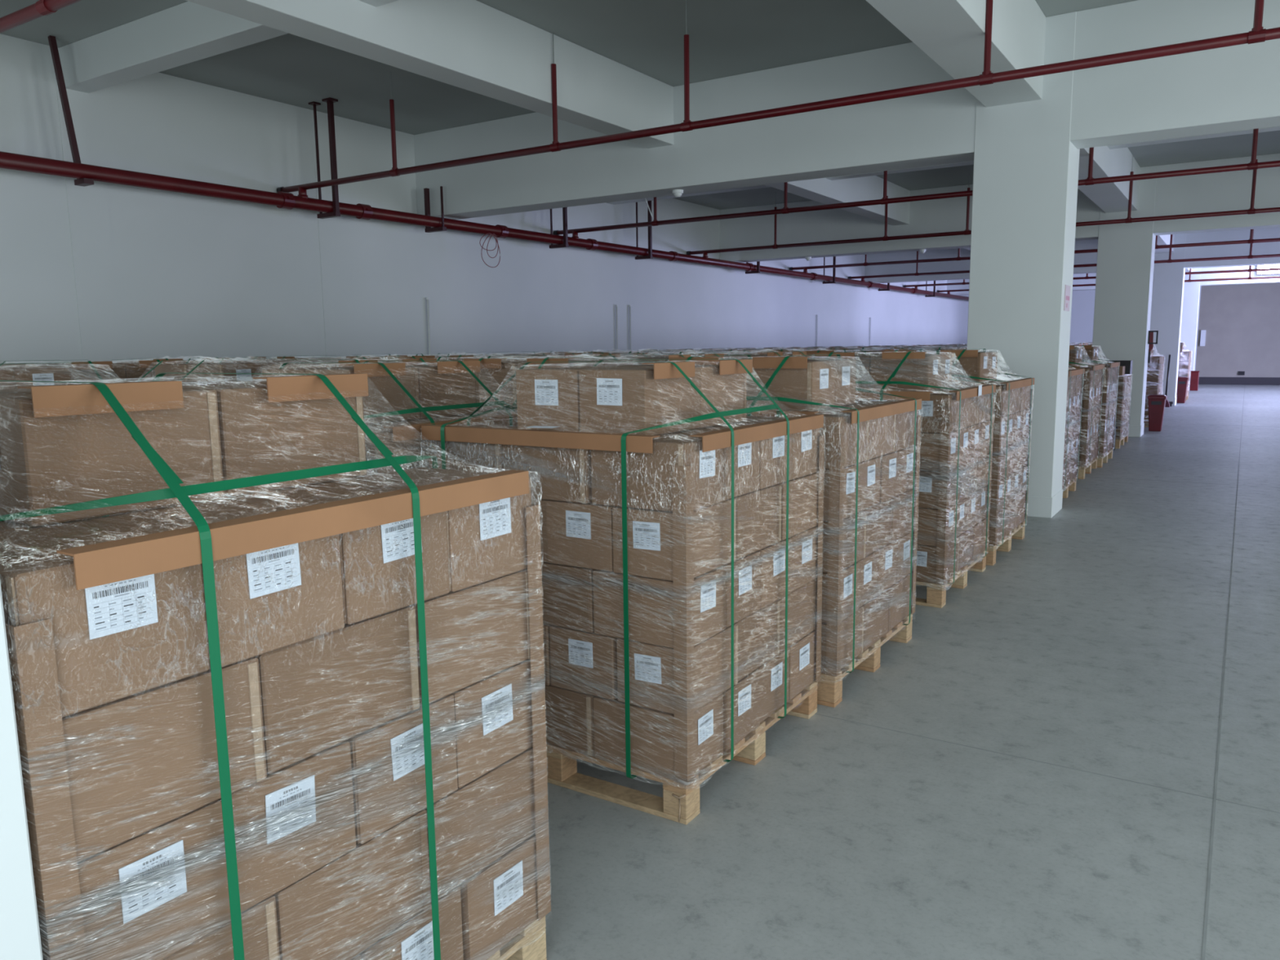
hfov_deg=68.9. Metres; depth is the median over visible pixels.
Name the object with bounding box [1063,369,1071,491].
strap
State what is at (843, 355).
board
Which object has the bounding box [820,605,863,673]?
carton
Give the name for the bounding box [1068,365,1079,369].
board
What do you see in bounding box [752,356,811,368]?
board
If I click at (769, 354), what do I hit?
board
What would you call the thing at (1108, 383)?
carton
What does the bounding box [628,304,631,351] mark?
conduit
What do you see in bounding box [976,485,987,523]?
carton
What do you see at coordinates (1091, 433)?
carton
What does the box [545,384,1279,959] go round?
floor
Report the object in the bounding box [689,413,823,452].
board
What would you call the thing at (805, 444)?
carton
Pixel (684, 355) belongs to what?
board
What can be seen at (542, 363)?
strap
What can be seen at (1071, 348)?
board
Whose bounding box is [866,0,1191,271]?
beam
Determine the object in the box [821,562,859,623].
carton
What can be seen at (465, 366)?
strap
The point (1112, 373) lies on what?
carton
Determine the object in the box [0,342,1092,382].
straps
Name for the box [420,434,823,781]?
film
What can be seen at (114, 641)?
carton
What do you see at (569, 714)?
carton
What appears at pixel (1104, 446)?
carton
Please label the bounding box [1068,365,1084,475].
strap
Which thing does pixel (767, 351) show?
strap
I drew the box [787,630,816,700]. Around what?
carton
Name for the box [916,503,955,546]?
carton
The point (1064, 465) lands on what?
carton
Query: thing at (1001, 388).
carton
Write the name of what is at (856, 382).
strap
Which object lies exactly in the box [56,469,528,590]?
board
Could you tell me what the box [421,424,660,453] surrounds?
board
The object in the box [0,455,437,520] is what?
strap
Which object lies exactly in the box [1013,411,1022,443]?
carton
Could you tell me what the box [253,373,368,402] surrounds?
board
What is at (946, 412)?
protector
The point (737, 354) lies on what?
carton
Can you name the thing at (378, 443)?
strap
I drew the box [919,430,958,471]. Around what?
carton
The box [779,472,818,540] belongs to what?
carton
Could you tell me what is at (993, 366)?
carton
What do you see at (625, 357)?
carton
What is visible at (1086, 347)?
board
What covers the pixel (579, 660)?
carton
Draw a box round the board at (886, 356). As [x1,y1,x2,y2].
[881,351,927,360]
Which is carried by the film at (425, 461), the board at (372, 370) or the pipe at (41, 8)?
the board at (372, 370)
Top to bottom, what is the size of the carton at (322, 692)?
0.240 m
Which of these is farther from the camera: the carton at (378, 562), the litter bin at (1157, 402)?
the litter bin at (1157, 402)
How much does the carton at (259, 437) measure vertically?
0.240 m
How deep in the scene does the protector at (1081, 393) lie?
10.62 m
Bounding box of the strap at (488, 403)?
[364,400,512,418]
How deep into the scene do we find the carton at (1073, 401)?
10.22 m
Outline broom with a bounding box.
[1164,354,1173,406]
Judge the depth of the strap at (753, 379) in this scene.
3.85 m
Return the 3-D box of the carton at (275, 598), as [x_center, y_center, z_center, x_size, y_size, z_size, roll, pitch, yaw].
[-0.854,0.192,1.889,0.402,0.240,0.304,5,10,33]
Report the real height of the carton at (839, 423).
0.240 m
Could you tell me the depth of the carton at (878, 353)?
9.54 m
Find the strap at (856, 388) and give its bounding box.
[855,387,916,625]
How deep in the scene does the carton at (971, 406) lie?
6.37 m
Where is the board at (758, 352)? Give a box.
[757,351,785,354]
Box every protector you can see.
[4,617,87,959]
[525,503,551,920]
[671,464,694,785]
[815,435,824,682]
[825,432,844,676]
[911,415,920,614]
[935,407,951,585]
[986,397,994,550]
[988,395,1002,546]
[1025,388,1032,519]
[1076,377,1083,476]
[1080,373,1090,466]
[1097,371,1103,456]
[1098,370,1108,456]
[1112,368,1118,447]
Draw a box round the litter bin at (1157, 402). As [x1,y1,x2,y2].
[1146,394,1167,431]
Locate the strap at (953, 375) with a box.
[951,374,1009,546]
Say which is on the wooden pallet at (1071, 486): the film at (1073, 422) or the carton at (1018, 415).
the film at (1073, 422)
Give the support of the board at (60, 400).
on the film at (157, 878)
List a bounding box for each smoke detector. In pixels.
[672,189,683,197]
[919,248,925,253]
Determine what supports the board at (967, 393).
on the film at (960, 473)
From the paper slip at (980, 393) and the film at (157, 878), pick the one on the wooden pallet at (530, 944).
the film at (157, 878)
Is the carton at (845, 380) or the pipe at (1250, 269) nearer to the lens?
the carton at (845, 380)
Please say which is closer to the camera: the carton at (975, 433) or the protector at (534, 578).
the protector at (534, 578)
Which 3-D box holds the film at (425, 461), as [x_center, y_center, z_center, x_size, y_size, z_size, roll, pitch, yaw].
[-1.212,0.195,4.565,1.253,1.535,1.253,5,10,33]
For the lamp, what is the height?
0.600 m
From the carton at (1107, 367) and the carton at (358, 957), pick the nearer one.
the carton at (358, 957)
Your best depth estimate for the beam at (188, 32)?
8.25 m
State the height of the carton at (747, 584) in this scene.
0.240 m
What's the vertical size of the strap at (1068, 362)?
1.324 m
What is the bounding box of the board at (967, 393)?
[948,384,995,400]
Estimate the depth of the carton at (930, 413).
5.93 m
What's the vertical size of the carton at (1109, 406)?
0.240 m
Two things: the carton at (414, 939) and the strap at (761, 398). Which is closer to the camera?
the carton at (414, 939)
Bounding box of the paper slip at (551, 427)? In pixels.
[525,426,559,428]
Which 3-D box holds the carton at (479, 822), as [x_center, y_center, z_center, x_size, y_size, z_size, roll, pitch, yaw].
[-0.504,0.849,2.437,0.304,0.240,0.399,5,10,33]
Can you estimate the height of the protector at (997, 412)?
1.140 m
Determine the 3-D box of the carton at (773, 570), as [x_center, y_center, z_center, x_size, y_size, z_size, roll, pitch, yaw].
[0.405,0.371,3.976,0.402,0.240,0.297,5,10,33]
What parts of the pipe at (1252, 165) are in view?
hanger rod, hanger rod, hanger rod, hanger rod, hanger rod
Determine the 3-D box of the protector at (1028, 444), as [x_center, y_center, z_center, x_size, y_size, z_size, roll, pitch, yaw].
[3.338,-0.214,8.071,0.053,1.140,0.053,5,10,33]
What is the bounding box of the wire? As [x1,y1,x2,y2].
[644,198,653,217]
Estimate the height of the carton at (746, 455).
0.240 m
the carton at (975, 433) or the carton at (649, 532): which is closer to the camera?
the carton at (649, 532)
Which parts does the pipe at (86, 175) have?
hanger frame, hanger frame, hanger frame, hanger frame, hanger frame, hanger frame, hanger frame, hanger frame, hanger frame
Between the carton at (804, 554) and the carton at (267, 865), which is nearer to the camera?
the carton at (267, 865)
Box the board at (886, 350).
[881,350,918,354]
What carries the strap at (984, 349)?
attached to the film at (1014, 447)
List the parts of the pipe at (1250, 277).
hanger rod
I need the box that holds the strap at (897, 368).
[880,350,939,401]
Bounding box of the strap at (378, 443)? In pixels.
[102,373,440,959]
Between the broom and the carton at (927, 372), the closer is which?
the carton at (927, 372)
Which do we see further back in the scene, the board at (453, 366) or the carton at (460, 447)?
the board at (453, 366)
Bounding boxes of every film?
[39,678,545,959]
[56,342,1090,369]
[367,446,427,468]
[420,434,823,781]
[813,355,917,611]
[868,353,991,495]
[991,440,1029,515]
[1062,415,1081,492]
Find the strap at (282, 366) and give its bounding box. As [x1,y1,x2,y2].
[279,362,435,424]
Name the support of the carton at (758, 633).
on the carton at (747, 691)
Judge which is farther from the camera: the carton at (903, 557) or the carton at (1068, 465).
the carton at (1068, 465)
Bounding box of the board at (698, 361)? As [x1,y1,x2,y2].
[669,356,723,364]
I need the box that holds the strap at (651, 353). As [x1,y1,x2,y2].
[635,353,723,359]
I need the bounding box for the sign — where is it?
[1147,330,1158,362]
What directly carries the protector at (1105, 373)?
on the wooden pallet at (1100, 460)
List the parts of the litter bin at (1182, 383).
lid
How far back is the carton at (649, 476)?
3.28 m
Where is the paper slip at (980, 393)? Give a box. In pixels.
[977,385,982,395]
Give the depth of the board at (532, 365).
5.19 m
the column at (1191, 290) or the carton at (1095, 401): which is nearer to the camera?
the carton at (1095, 401)
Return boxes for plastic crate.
[1112,426,1117,450]
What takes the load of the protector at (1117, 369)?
on the wooden pallet at (1100, 460)
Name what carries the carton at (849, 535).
on the carton at (848, 573)
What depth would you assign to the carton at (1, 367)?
5.81 m
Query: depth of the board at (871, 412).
4.65 m
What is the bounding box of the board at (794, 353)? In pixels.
[792,351,806,356]
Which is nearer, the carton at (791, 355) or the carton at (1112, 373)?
the carton at (791, 355)
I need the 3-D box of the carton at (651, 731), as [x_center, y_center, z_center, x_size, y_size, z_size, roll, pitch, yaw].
[0.072,0.931,3.536,0.402,0.240,0.304,5,10,33]
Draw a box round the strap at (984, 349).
[951,348,986,368]
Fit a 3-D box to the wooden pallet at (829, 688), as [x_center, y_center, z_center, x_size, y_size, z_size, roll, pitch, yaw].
[0.735,0.881,5.231,1.222,0.156,1.221,5,10,33]
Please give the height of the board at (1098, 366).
0.056 m
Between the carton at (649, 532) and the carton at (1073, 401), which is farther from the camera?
the carton at (1073, 401)
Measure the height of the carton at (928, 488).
0.240 m
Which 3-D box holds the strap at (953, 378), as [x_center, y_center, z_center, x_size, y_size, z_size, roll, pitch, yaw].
[2.018,-0.132,7.158,1.288,1.324,0.098,5,10,33]
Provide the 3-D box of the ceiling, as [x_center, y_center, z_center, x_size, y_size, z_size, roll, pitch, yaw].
[10.634,-5.695,17.414,18.800,0.200,42.500,5,10,33]
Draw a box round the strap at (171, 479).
[0,380,244,959]
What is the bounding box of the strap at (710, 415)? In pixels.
[621,404,780,778]
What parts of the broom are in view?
handle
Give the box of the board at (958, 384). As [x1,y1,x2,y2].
[951,382,984,386]
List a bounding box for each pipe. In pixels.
[0,0,81,33]
[0,35,968,300]
[276,0,1279,199]
[553,128,1279,239]
[686,153,1279,258]
[789,229,1279,273]
[848,229,1279,281]
[902,265,1279,289]
[937,268,1279,294]
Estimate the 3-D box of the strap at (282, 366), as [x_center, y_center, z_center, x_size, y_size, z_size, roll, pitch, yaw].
[-1.369,0.215,4.321,1.268,1.504,0.080,5,10,33]
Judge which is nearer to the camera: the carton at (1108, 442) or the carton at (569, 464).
the carton at (569, 464)
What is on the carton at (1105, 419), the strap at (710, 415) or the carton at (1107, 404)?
the carton at (1107, 404)
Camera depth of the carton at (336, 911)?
2.01 m
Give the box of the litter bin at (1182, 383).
[1176,377,1188,403]
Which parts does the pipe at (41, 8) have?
hanger rod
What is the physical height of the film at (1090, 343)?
1.580 m
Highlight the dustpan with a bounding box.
[1164,399,1169,407]
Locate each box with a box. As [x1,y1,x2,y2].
[1107,360,1133,374]
[1117,365,1124,375]
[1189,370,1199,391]
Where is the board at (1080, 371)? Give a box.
[1068,368,1084,376]
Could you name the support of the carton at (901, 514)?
on the carton at (903, 557)
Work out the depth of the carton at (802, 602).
4.11 m
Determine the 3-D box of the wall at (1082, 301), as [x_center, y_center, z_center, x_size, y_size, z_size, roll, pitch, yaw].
[22.022,-5.936,35.193,18.200,4.640,0.250,5,10,33]
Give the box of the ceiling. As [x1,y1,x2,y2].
[0,0,1279,209]
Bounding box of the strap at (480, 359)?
[478,355,554,361]
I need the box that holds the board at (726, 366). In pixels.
[708,359,752,374]
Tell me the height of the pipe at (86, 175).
1.349 m
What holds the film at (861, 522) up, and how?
on the wooden pallet at (829, 688)
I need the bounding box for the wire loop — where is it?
[479,232,500,267]
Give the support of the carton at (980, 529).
on the wooden pallet at (935, 593)
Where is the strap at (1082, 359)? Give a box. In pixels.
[1082,359,1111,457]
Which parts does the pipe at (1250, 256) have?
hanger rod, hanger rod, hanger rod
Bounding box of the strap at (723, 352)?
[699,351,781,356]
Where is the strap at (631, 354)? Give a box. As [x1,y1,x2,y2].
[596,354,684,359]
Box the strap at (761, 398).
[746,395,859,672]
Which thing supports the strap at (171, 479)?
attached to the film at (157, 878)
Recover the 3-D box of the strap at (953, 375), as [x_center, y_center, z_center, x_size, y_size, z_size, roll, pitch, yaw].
[2.258,-0.182,7.490,1.288,1.324,0.057,5,10,33]
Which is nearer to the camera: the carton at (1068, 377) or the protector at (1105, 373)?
the carton at (1068, 377)
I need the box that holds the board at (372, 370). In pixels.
[346,362,405,377]
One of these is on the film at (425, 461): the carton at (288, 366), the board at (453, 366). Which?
the board at (453, 366)
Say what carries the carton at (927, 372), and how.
on the carton at (930, 413)
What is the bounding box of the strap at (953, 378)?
[951,377,993,557]
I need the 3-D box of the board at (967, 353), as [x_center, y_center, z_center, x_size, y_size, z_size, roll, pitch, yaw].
[2.550,-1.008,7.445,0.290,0.056,0.054,5,10,33]
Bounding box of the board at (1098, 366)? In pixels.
[1088,364,1104,370]
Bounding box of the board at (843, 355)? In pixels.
[814,352,854,359]
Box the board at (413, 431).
[383,413,517,441]
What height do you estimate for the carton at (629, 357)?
0.240 m
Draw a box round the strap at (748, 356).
[685,355,751,361]
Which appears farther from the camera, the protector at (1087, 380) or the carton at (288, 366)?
the protector at (1087, 380)
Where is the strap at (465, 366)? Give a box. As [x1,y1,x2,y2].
[362,360,512,426]
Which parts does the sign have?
red panel, frame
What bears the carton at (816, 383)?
on the carton
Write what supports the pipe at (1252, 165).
hanging from the ceiling
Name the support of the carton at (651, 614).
on the carton at (651, 686)
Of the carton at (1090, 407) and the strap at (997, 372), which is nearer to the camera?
the strap at (997, 372)
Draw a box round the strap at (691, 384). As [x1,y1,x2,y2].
[466,361,733,762]
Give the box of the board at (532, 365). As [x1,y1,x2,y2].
[526,358,573,368]
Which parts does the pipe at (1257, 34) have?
hanger rod, hanger rod, hanger rod, hanger rod, hanger rod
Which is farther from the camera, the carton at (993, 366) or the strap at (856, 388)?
the carton at (993, 366)
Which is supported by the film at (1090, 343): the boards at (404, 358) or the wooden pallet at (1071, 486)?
the boards at (404, 358)
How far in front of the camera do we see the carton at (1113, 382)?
13.10 m
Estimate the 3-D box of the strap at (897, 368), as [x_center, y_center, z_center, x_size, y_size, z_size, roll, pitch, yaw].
[1.951,-0.150,6.622,0.100,1.516,1.290,5,10,33]
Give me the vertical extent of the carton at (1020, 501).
0.240 m
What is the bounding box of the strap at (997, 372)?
[996,372,1032,526]
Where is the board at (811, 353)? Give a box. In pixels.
[806,350,835,356]
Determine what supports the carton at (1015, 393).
on the carton at (1018, 415)
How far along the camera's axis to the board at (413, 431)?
3.97 m
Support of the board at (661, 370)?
on the film at (456, 454)
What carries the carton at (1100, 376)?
on the carton at (1100, 385)
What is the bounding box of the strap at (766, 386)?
[746,354,840,416]
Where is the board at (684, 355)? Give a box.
[662,354,690,361]
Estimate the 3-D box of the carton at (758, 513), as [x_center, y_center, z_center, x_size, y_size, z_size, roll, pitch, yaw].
[0.354,0.151,3.791,0.304,0.240,0.399,5,10,33]
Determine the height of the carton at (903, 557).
0.240 m
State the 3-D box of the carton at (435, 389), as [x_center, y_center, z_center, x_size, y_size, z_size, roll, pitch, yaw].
[-1.038,-0.439,4.590,0.304,0.240,0.399,5,10,33]
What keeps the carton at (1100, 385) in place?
on the carton at (1097, 410)
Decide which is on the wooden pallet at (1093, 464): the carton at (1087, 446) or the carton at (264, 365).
the carton at (1087, 446)
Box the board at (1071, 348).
[1069,346,1074,350]
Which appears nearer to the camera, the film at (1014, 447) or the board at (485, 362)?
the board at (485, 362)
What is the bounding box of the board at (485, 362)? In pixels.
[463,358,506,368]
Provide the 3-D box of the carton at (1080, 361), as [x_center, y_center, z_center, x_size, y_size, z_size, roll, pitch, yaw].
[5.572,-1.618,12.255,0.402,0.240,0.304,5,10,32]
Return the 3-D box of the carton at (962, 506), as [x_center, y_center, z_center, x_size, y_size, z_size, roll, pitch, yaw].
[2.019,0.243,6.452,0.402,0.240,0.304,4,10,32]
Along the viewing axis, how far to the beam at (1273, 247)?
24.95 m
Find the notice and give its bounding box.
[1063,284,1070,311]
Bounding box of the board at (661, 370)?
[641,361,694,379]
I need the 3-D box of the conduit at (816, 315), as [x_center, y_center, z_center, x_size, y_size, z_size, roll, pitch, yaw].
[4.817,-3.246,25.484,0.046,2.490,0.048,5,10,33]
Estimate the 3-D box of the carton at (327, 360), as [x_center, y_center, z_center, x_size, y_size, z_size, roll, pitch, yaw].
[-2.545,-0.864,7.697,0.304,0.240,0.402,4,10,32]
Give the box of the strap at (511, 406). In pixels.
[440,404,517,469]
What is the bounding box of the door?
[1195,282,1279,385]
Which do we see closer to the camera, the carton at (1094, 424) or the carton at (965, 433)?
the carton at (965, 433)
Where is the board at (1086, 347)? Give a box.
[1069,345,1091,349]
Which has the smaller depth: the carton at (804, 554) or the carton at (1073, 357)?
the carton at (804, 554)
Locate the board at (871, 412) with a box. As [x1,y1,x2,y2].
[840,398,921,423]
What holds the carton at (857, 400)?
on the carton
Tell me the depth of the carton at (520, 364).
5.25 m
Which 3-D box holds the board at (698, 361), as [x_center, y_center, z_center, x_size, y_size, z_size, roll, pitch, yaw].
[0.291,-0.611,4.863,0.290,0.056,0.054,5,10,33]
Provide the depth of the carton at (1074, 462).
10.55 m
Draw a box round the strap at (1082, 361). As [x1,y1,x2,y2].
[1082,360,1103,449]
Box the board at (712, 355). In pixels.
[698,353,724,359]
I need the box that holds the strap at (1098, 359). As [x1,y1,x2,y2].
[1097,359,1119,450]
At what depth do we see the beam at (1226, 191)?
17.87 m
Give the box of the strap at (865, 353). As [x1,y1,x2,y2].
[826,351,866,359]
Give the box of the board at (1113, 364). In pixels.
[1106,361,1119,368]
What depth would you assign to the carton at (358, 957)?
2.03 m
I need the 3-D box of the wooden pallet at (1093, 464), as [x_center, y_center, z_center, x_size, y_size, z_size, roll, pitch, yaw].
[5.326,-0.204,12.415,1.222,0.156,1.222,5,10,33]
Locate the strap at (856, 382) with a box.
[855,381,960,583]
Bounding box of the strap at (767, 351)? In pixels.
[726,351,808,359]
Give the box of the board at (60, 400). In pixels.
[17,380,183,417]
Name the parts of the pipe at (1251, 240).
hanger rod, hanger rod, hanger rod, hanger rod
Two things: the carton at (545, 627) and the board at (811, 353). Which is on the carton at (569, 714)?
the carton at (545, 627)
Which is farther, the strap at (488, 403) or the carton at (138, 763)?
the strap at (488, 403)
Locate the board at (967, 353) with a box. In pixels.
[940,350,977,357]
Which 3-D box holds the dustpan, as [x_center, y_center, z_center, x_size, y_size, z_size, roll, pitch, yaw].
[13.418,-2.386,23.962,0.380,1.005,0.310,5,10,33]
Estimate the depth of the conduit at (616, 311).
17.31 m
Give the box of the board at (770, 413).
[746,409,818,417]
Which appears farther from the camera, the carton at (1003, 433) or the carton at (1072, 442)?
the carton at (1072, 442)
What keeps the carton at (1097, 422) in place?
on the carton at (1096, 442)
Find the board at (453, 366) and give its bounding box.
[429,360,479,373]
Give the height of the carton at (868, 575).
0.240 m
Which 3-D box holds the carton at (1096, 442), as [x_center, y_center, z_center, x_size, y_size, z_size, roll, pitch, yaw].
[5.932,-0.422,12.480,0.304,0.240,0.399,5,10,33]
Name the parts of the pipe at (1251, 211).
hanger rod, hanger rod, hanger rod, hanger rod, hanger rod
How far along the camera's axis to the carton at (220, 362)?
6.92 m
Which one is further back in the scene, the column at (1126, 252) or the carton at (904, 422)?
the column at (1126, 252)
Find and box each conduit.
[426,297,431,355]
[615,304,617,351]
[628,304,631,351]
[816,315,817,346]
[869,317,871,346]
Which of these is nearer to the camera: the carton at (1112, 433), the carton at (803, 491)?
the carton at (803, 491)
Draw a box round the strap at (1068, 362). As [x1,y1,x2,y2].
[1068,361,1094,467]
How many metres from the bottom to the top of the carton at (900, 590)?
0.240 m
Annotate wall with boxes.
[0,33,968,364]
[1069,285,1201,370]
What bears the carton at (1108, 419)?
on the carton at (1108, 442)
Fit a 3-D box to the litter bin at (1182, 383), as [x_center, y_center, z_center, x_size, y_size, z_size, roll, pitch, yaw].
[14.689,-2.441,25.310,0.290,0.700,0.290,5,10,33]
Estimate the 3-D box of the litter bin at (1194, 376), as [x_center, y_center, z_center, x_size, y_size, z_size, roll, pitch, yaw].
[18.642,-3.338,31.381,0.260,0.660,0.220,5,10,33]
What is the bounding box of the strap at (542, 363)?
[511,355,617,411]
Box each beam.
[57,0,398,93]
[186,0,970,250]
[413,0,1279,219]
[606,125,1279,204]
[720,153,1279,262]
[864,227,1279,283]
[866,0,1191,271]
[946,265,1279,295]
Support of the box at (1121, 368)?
on the film
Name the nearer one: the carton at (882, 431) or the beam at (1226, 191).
the carton at (882, 431)
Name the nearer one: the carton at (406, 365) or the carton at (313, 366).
the carton at (406, 365)
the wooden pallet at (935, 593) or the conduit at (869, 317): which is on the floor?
the wooden pallet at (935, 593)
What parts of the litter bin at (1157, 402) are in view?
lid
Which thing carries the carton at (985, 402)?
on the carton at (986, 425)
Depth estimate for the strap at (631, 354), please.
6.44 m
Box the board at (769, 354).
[767,351,782,356]
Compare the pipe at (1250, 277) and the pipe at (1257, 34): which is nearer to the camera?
the pipe at (1257, 34)
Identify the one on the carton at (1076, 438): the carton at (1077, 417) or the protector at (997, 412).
the carton at (1077, 417)
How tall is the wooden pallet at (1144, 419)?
0.156 m
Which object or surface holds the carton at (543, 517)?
on the carton
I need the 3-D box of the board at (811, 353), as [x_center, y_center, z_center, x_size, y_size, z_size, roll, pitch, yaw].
[1.673,-1.173,8.671,0.290,0.056,0.054,5,10,33]
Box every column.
[0,581,43,959]
[966,11,1079,518]
[1092,165,1157,436]
[1149,233,1186,405]
[1180,267,1200,389]
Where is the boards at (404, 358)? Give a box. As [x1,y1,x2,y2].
[71,342,1091,369]
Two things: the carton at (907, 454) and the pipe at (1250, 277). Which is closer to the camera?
the carton at (907, 454)
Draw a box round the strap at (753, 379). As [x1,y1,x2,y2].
[593,359,789,718]
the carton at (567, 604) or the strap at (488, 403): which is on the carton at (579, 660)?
the carton at (567, 604)
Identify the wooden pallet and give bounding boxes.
[486,915,546,959]
[546,680,817,824]
[817,613,912,707]
[915,550,986,608]
[986,520,1025,565]
[1062,476,1076,497]
[1076,456,1097,479]
[1097,447,1112,467]
[1115,432,1128,448]
[1143,418,1148,426]
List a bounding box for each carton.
[0,367,31,368]
[0,368,14,389]
[0,388,31,394]
[0,389,224,526]
[0,520,75,532]
[0,520,209,717]
[3,368,71,388]
[62,657,266,862]
[77,800,231,959]
[87,498,344,668]
[154,363,217,382]
[163,895,279,959]
[182,380,266,386]
[182,382,366,496]
[187,363,262,382]
[217,740,355,912]
[220,362,251,363]
[226,480,449,624]
[251,362,298,379]
[253,604,420,773]
[262,367,353,381]
[271,363,338,368]
[272,808,431,959]
[298,360,347,364]
[302,364,338,368]
[305,367,419,424]
[323,360,386,362]
[336,466,531,591]
[341,364,424,367]
[345,694,457,844]
[351,954,361,959]
[359,885,463,959]
[382,359,398,361]
[405,365,479,418]
[411,568,529,704]
[424,746,535,900]
[427,424,517,473]
[436,359,463,365]
[449,658,533,787]
[458,833,537,959]
[478,361,526,404]
[501,359,526,361]
[502,444,591,503]
[515,367,622,431]
[517,362,603,369]
[531,498,548,562]
[541,356,575,360]
[541,561,595,632]
[542,623,551,685]
[544,684,595,755]
[546,500,617,572]
[549,625,617,700]
[568,360,632,365]
[569,356,624,360]
[578,364,653,367]
[578,367,699,435]
[591,358,634,360]
[591,433,725,511]
[592,566,725,648]
[593,693,723,780]
[612,497,736,581]
[616,622,737,714]
[620,355,632,358]
[628,357,668,364]
[629,357,660,358]
[640,364,746,427]
[670,426,759,499]
[707,422,791,489]
[721,551,760,627]
[722,668,759,751]
[724,355,737,359]
[730,355,785,359]
[733,484,781,559]
[735,599,779,680]
[737,354,762,355]
[740,416,819,479]
[746,360,835,411]
[757,648,789,723]
[758,537,791,608]
[762,354,792,356]
[778,578,817,653]
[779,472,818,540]
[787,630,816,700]
[789,525,817,591]
[805,409,868,469]
[807,359,856,406]
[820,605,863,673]
[821,404,895,459]
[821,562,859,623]
[822,463,860,521]
[822,510,866,573]
[849,400,918,451]
[853,351,881,355]
[854,355,877,390]
[856,399,902,402]
[856,551,878,607]
[857,457,880,511]
[862,587,890,651]
[864,498,892,556]
[870,355,941,391]
[875,540,897,595]
[878,450,901,502]
[888,572,912,630]
[891,488,915,542]
[896,530,914,582]
[899,445,916,494]
[915,537,959,583]
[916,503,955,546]
[918,391,964,433]
[918,465,962,509]
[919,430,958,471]
[924,354,952,389]
[928,389,978,427]
[929,352,989,382]
[943,386,991,423]
[955,497,967,537]
[957,526,973,570]
[958,426,971,466]
[960,458,977,500]
[965,491,978,530]
[968,423,981,461]
[972,517,986,559]
[975,453,989,491]
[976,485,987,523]
[977,351,997,382]
[978,420,991,456]
[984,383,1010,417]
[985,382,1022,414]
[990,379,1031,411]
[996,506,1006,542]
[997,478,1004,511]
[999,445,1008,480]
[1000,416,1007,448]
[1004,413,1014,446]
[1004,473,1013,506]
[1005,499,1016,534]
[1008,441,1019,475]
[1011,469,1020,502]
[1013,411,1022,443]
[1015,493,1026,527]
[1017,436,1028,468]
[1018,465,1027,497]
[1021,408,1030,439]
[1062,464,1066,487]
[1063,439,1070,464]
[1064,418,1067,441]
[1065,395,1067,418]
[1065,459,1072,484]
[1066,372,1071,395]
[1066,394,1072,417]
[1066,415,1074,439]
[1067,371,1076,395]
[1068,347,1079,365]
[1069,436,1074,460]
[1071,393,1076,416]
[1071,456,1077,479]
[1073,413,1079,436]
[1073,435,1079,457]
[1075,373,1082,392]
[1075,391,1079,414]
[1078,346,1083,365]
[1078,444,1088,466]
[1079,426,1089,446]
[1080,365,1102,384]
[1080,366,1098,386]
[1080,367,1093,387]
[1080,405,1092,426]
[1081,386,1092,407]
[1082,346,1096,364]
[1088,423,1093,444]
[1088,441,1094,462]
[1090,404,1096,424]
[1091,386,1094,405]
[1091,422,1095,442]
[1093,385,1098,404]
[1093,438,1098,458]
[1094,346,1098,364]
[1094,402,1100,422]
[1094,420,1098,439]
[1097,363,1117,381]
[1097,383,1101,402]
[1098,435,1106,453]
[1099,418,1106,436]
[1100,400,1108,418]
[1101,382,1109,401]
[1102,364,1111,382]
[1105,364,1114,382]
[1105,433,1111,453]
[1106,417,1109,435]
[1107,382,1111,400]
[1107,399,1112,417]
[1108,415,1111,434]
[1109,431,1113,449]
[1111,381,1114,399]
[1111,397,1115,415]
[1111,414,1114,431]
[1113,380,1116,397]
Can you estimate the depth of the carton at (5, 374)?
5.21 m
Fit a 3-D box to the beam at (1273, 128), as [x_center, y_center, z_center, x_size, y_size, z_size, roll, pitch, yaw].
[7.104,-4.593,12.031,18.200,0.370,0.250,5,10,33]
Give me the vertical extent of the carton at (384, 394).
0.240 m
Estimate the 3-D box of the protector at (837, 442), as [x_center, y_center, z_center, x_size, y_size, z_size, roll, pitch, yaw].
[0.905,0.352,4.326,0.053,1.140,0.053,5,10,33]
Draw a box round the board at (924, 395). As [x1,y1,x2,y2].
[855,390,931,400]
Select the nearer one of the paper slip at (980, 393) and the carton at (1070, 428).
the paper slip at (980, 393)
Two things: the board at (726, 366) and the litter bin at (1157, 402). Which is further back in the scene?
the litter bin at (1157, 402)
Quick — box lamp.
[1256,264,1279,275]
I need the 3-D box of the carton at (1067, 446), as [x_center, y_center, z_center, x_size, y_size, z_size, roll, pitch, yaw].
[4.435,-0.316,10.145,0.402,0.240,0.304,4,10,32]
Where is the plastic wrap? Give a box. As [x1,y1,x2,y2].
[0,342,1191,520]
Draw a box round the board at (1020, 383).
[1000,377,1034,390]

